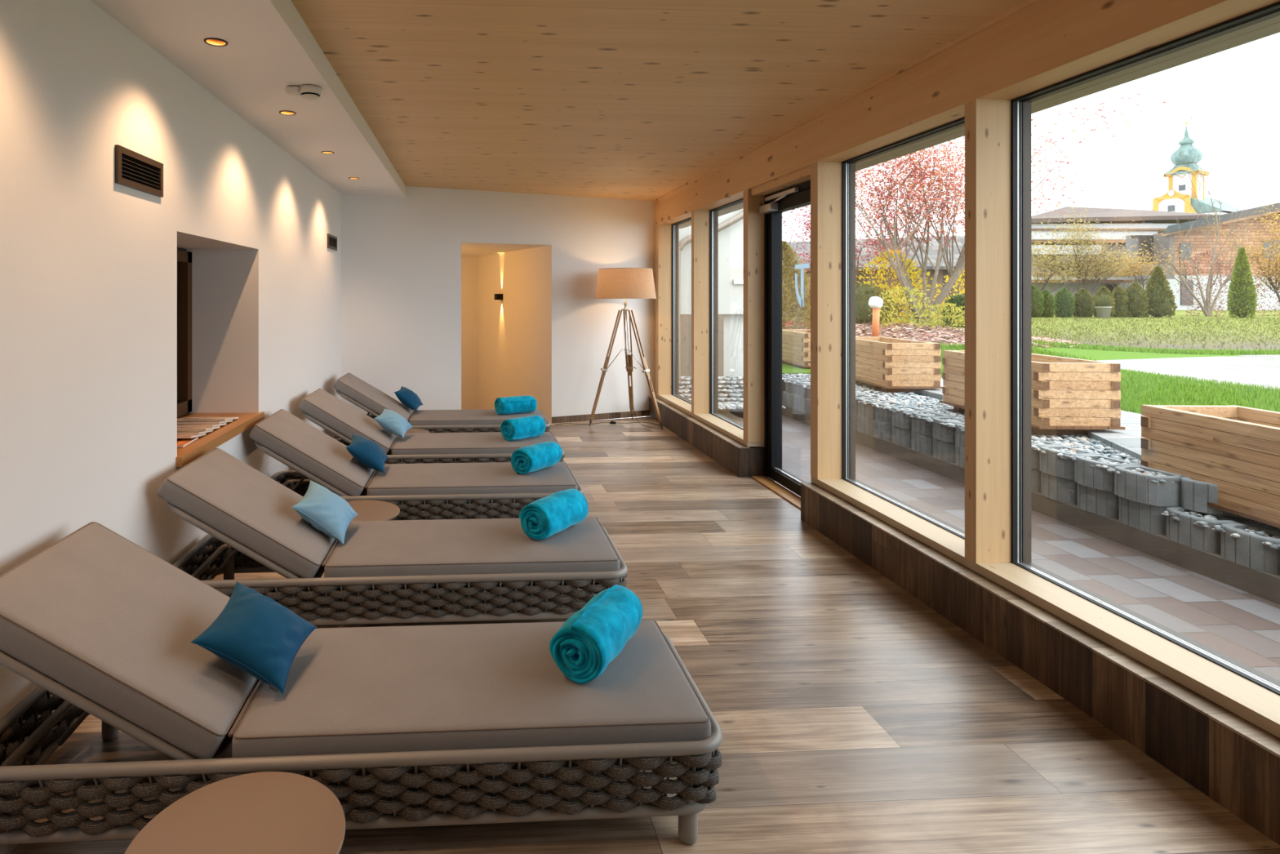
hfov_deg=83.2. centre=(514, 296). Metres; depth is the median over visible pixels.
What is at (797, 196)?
door
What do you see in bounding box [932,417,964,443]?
block
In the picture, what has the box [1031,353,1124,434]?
wooden planter
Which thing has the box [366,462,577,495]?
seat cushion
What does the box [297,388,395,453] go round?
cushion
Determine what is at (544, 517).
rolled towel
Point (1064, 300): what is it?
thuja
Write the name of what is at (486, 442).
seat cushion
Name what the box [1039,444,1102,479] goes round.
block
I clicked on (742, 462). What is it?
plinth
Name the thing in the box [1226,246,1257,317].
columnar thuja
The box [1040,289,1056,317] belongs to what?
thuja
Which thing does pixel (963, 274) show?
shrub
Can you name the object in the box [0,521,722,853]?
sun lounger
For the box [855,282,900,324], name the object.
bush
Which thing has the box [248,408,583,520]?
sun lounger
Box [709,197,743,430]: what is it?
window
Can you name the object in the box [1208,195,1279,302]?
tree
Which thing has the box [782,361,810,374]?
lawn
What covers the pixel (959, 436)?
block
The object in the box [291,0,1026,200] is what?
ceiling
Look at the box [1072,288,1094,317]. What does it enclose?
thuja
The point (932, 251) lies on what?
garden shed
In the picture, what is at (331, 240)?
air vent
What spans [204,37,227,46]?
recessed light
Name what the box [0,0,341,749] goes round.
wall
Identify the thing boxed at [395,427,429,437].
side table
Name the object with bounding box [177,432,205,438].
magazine
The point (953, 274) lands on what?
tree
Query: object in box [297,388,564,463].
sun lounger
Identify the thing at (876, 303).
path light
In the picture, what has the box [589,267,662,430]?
tripod floor lamp
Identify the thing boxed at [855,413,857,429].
block
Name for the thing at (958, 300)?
evergreen
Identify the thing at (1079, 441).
pebbles
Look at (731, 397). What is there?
gravel
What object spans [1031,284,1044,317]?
thuja
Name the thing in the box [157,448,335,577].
cushion
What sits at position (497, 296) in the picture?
wall sconce
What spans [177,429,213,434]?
magazine
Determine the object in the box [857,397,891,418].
block
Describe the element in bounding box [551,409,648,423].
baseboard
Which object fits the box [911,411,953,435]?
block
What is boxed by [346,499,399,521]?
side table
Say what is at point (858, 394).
block
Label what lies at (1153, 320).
dry grass
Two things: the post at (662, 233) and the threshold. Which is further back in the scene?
the post at (662, 233)
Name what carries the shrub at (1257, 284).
on the lawn at (1099, 354)
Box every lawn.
[782,310,1279,413]
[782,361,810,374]
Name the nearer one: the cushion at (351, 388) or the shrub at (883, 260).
the cushion at (351, 388)
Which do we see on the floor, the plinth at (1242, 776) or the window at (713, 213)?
the plinth at (1242, 776)
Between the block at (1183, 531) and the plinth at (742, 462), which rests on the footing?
the block at (1183, 531)
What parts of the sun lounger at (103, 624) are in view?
leg, leg, backrest frame, hinge rod, frame, rail, rail, leg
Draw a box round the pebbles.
[782,373,1279,549]
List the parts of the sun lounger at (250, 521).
leg, backrest frame, hinge rod, rail, frame, rail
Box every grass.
[888,315,1279,350]
[937,337,1279,413]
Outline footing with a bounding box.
[782,400,1279,604]
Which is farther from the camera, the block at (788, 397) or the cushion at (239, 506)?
the block at (788, 397)
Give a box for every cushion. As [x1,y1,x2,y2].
[0,523,257,759]
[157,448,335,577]
[231,619,711,757]
[248,409,373,496]
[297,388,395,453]
[324,516,619,577]
[333,373,412,420]
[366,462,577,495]
[391,431,556,454]
[408,408,546,425]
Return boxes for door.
[759,180,810,496]
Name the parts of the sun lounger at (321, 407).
backrest frame, hinge rod, rail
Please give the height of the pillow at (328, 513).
0.230 m
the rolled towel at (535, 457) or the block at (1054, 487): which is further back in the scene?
the block at (1054, 487)
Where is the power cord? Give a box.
[557,312,662,428]
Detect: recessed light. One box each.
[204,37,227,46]
[279,110,296,115]
[321,151,334,154]
[348,177,359,179]
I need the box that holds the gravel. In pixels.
[678,375,786,410]
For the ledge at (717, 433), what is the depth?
6.86 m
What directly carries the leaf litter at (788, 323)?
on the lawn at (1099, 354)
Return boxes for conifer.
[1144,265,1177,317]
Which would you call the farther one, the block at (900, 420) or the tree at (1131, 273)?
the tree at (1131, 273)
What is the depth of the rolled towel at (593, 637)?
2.13 m
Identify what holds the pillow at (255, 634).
on the sun lounger at (103, 624)
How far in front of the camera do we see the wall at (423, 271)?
8.43 m
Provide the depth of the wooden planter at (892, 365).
8.19 m
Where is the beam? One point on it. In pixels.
(1032, 46)
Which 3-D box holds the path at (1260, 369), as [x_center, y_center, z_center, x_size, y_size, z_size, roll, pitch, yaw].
[26.591,1.159,9.171,35.850,0.182,9.250,0,0,-3]
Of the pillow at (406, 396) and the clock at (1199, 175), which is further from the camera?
the clock at (1199, 175)
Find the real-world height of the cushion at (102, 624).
0.458 m
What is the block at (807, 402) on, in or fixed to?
on the footing
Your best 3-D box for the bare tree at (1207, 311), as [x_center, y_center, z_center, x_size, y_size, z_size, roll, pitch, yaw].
[24.344,-2.730,24.869,3.498,6.915,2.682,0,0,16]
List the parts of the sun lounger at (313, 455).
leg, backrest frame, hinge rod, frame, rail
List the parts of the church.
cornice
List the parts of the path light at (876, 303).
post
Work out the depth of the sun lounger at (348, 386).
6.66 m
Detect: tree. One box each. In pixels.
[782,211,810,321]
[855,81,1192,324]
[1031,196,1173,295]
[1031,209,1094,292]
[1072,240,1201,288]
[1141,136,1269,316]
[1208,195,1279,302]
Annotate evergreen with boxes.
[941,293,964,328]
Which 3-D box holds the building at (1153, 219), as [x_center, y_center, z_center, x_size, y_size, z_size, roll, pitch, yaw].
[41.227,-2.311,47.600,20.515,7.622,8.800,0,0,0]
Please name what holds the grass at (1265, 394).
on the lawn at (1099, 354)
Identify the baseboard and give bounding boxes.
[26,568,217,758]
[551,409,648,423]
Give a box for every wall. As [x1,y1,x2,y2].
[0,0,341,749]
[341,186,653,423]
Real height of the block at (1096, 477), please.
0.175 m
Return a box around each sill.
[654,392,764,446]
[810,475,1279,737]
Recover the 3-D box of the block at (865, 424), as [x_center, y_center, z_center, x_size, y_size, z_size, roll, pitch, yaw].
[3.840,1.367,7.589,0.247,0.175,0.309,0,0,-8]
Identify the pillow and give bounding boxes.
[191,581,317,693]
[291,480,357,544]
[345,434,388,472]
[373,408,412,438]
[394,386,422,411]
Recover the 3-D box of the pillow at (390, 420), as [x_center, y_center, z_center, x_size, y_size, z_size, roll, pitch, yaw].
[-0.982,1.022,5.748,0.240,0.192,0.303,0,0,6]
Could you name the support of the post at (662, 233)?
on the sill at (724, 427)
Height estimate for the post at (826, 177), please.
2.102 m
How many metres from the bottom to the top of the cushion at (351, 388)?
0.458 m
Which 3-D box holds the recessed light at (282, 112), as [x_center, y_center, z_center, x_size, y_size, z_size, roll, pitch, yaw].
[-1.337,-1.121,4.170,0.096,0.079,0.096,0,0,-3]
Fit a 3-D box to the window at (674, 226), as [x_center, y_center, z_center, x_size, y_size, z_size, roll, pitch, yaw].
[2.016,0.156,8.077,0.084,2.102,1.325,0,0,-3]
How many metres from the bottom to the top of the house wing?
4.300 m
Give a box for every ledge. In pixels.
[648,395,750,448]
[800,481,1279,758]
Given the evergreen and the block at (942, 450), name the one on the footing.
the block at (942, 450)
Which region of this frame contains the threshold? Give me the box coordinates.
[751,475,800,509]
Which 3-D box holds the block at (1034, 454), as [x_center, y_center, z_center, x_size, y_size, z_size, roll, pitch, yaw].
[3.952,1.190,5.403,0.247,0.175,0.309,0,0,-4]
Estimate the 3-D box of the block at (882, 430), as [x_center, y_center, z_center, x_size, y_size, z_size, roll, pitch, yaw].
[3.857,1.367,7.277,0.247,0.175,0.309,0,0,-7]
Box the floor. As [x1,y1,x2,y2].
[13,416,1279,853]
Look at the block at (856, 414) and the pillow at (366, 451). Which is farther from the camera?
the block at (856, 414)
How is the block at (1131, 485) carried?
on the block at (1144, 517)
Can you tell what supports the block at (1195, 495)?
on the bed
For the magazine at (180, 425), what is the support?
on the board
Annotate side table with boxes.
[124,771,345,853]
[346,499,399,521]
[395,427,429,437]
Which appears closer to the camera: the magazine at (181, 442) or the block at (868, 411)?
the magazine at (181, 442)
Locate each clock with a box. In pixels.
[1174,172,1189,185]
[1198,173,1202,183]
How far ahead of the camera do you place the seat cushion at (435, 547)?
3.21 m
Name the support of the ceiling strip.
attached to the ceiling
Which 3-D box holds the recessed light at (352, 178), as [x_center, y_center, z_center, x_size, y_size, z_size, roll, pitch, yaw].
[-1.470,-1.121,6.471,0.096,0.079,0.096,0,0,-3]
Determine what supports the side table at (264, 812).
on the floor
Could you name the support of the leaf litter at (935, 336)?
on the lawn at (1099, 354)
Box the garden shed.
[782,235,964,318]
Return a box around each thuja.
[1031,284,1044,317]
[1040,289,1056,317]
[1053,287,1075,317]
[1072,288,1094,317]
[1092,285,1115,317]
[1111,284,1128,317]
[1124,281,1149,317]
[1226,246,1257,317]
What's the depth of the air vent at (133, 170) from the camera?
2.94 m
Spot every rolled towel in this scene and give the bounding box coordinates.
[494,395,537,414]
[500,414,545,440]
[511,441,562,474]
[518,488,588,539]
[549,584,642,683]
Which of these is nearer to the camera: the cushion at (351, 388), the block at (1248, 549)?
the block at (1248, 549)
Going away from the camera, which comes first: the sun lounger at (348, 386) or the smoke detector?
the smoke detector
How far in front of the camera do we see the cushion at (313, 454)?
4.33 m
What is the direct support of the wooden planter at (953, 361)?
on the path at (1127, 441)
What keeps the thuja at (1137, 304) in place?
on the lawn at (1099, 354)
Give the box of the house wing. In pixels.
[678,208,743,410]
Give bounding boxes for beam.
[653,0,1279,226]
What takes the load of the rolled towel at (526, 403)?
on the sun lounger at (348, 386)
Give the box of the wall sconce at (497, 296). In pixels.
[494,293,502,299]
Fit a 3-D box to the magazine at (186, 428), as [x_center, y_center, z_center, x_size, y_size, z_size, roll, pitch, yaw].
[-1.833,0.734,3.947,0.297,0.038,0.222,0,0,-3]
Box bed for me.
[782,376,1247,520]
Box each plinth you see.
[648,397,774,480]
[800,484,1279,844]
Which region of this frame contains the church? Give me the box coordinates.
[1151,120,1244,214]
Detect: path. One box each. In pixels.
[906,377,1144,459]
[1096,354,1279,390]
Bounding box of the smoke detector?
[284,84,321,100]
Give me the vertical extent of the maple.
4.394 m
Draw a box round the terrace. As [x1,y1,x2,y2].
[718,408,1279,680]
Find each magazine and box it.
[177,416,239,421]
[177,419,232,424]
[177,422,226,427]
[177,426,219,431]
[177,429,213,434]
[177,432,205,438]
[177,436,198,447]
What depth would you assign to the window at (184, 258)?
4.54 m
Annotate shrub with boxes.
[782,240,810,328]
[855,248,939,323]
[867,286,942,329]
[917,302,964,328]
[932,268,964,325]
[1092,294,1115,318]
[1174,250,1233,316]
[1253,265,1279,315]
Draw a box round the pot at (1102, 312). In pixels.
[1094,306,1112,318]
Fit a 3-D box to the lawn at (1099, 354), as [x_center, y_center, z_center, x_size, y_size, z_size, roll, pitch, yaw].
[51.843,0.896,84.124,102.800,0.608,168.000,0,0,-3]
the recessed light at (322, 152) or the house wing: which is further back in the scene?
the house wing
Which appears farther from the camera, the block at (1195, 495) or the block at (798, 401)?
the block at (798, 401)
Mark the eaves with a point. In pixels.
(1269, 27)
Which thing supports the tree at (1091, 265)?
on the lawn at (1099, 354)
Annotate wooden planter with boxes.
[782,328,810,368]
[855,336,942,392]
[939,350,964,412]
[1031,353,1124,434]
[1140,404,1279,528]
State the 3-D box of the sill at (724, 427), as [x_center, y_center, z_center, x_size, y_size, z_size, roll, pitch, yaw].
[1.941,1.226,7.417,0.190,0.039,3.055,0,0,-3]
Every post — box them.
[653,224,671,394]
[691,209,709,413]
[743,188,764,442]
[810,161,842,479]
[964,98,1011,563]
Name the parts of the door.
closer arm, slide rail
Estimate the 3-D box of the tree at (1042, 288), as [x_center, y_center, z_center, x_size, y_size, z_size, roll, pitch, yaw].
[18.454,-1.165,25.193,3.400,3.790,2.402,0,0,35]
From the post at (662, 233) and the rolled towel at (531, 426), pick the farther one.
the post at (662, 233)
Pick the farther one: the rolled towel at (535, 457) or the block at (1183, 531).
the rolled towel at (535, 457)
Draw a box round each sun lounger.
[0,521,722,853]
[157,448,627,625]
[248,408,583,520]
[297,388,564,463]
[333,373,551,438]
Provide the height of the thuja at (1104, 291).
1.111 m
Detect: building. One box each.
[1031,206,1218,302]
[1125,202,1279,310]
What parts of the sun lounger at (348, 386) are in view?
backrest frame, rail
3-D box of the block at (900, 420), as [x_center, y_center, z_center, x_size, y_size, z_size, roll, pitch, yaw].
[3.873,1.190,6.961,0.247,0.175,0.309,0,0,-4]
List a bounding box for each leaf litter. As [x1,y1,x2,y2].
[782,319,810,326]
[782,321,1083,347]
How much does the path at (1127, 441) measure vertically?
0.174 m
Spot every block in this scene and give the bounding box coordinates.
[782,391,795,407]
[785,377,808,393]
[793,394,805,411]
[795,380,810,397]
[804,397,810,413]
[806,383,810,399]
[855,393,875,413]
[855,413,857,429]
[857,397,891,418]
[857,414,874,435]
[873,418,892,440]
[875,401,912,423]
[892,406,928,429]
[892,425,911,447]
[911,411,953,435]
[911,430,933,454]
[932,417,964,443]
[933,437,955,462]
[955,422,964,447]
[955,444,964,468]
[1031,436,1064,468]
[1031,467,1040,492]
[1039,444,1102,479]
[1040,471,1077,504]
[1074,454,1142,492]
[1077,483,1119,519]
[1114,465,1186,506]
[1119,496,1181,534]
[1165,506,1250,553]
[1180,475,1246,518]
[1220,522,1279,574]
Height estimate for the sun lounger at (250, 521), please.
0.732 m
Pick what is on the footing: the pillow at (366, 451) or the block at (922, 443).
the block at (922, 443)
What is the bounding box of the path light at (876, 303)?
[868,296,883,336]
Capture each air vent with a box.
[115,144,163,197]
[327,233,337,250]
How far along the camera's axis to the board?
3.93 m
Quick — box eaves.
[678,15,1279,228]
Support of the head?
attached to the door
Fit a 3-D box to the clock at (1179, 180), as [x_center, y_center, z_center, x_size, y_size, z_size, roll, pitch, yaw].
[121.619,-21.700,129.049,0.001,2.700,1.998,0,0,-29]
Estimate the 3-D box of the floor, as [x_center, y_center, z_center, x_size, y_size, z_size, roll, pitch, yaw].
[0.156,1.560,3.640,4.130,0.120,10.350,0,0,-3]
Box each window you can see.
[177,249,191,417]
[671,217,691,404]
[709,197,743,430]
[842,116,964,539]
[1011,1,1279,695]
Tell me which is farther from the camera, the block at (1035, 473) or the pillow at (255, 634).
the block at (1035, 473)
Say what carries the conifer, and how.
on the lawn at (1099, 354)
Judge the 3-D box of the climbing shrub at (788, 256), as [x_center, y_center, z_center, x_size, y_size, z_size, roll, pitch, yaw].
[6.054,-0.084,15.942,1.627,2.375,1.699,0,0,3]
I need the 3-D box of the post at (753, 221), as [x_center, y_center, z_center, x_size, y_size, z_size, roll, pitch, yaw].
[2.027,0.156,5.931,0.190,2.102,0.100,0,0,-3]
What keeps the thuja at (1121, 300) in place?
on the lawn at (1099, 354)
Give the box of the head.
[751,165,810,195]
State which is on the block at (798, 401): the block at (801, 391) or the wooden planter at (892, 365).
the block at (801, 391)
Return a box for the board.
[175,411,264,467]
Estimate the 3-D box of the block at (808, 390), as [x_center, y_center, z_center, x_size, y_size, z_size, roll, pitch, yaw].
[3.795,1.190,8.831,0.246,0.175,0.309,0,0,-4]
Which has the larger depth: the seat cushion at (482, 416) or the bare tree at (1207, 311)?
the bare tree at (1207, 311)
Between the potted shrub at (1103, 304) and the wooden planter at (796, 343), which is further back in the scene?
the potted shrub at (1103, 304)
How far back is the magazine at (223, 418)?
4.18 m
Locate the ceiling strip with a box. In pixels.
[90,0,405,197]
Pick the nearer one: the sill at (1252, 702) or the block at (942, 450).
the sill at (1252, 702)
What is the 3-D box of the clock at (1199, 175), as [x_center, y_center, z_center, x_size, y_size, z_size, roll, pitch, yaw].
[124.251,-21.700,128.319,1.998,2.700,0.001,0,0,-29]
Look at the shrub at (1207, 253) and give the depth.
24.95 m
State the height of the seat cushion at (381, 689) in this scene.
0.102 m
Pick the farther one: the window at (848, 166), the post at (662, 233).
the post at (662, 233)
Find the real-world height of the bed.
0.545 m
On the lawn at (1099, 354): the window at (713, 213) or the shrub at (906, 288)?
the shrub at (906, 288)
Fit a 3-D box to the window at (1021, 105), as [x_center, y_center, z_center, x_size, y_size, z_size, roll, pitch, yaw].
[2.338,0.156,2.491,0.084,2.102,1.455,0,0,-3]
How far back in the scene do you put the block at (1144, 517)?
4.40 m
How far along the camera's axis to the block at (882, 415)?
7.23 m
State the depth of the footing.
4.52 m
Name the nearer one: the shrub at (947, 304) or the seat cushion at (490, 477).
the seat cushion at (490, 477)
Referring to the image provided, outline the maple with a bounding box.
[782,162,962,284]
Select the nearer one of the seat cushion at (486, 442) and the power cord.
the seat cushion at (486, 442)
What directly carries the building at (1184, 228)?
on the lawn at (1099, 354)
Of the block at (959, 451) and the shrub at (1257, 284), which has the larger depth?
the shrub at (1257, 284)
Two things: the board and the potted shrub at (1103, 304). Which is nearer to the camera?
the board
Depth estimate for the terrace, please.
4.11 m
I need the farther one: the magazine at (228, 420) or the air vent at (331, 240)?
the air vent at (331, 240)
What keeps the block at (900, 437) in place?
on the footing
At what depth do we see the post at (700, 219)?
7.32 m
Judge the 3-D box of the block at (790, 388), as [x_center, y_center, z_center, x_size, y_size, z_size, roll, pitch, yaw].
[3.772,1.190,9.456,0.247,0.175,0.309,0,0,-8]
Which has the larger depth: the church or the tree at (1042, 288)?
the church
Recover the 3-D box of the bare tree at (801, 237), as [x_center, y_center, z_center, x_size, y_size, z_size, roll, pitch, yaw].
[7.859,-1.575,19.912,3.388,5.363,2.577,0,0,-3]
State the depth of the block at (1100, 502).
4.72 m
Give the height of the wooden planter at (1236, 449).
0.582 m

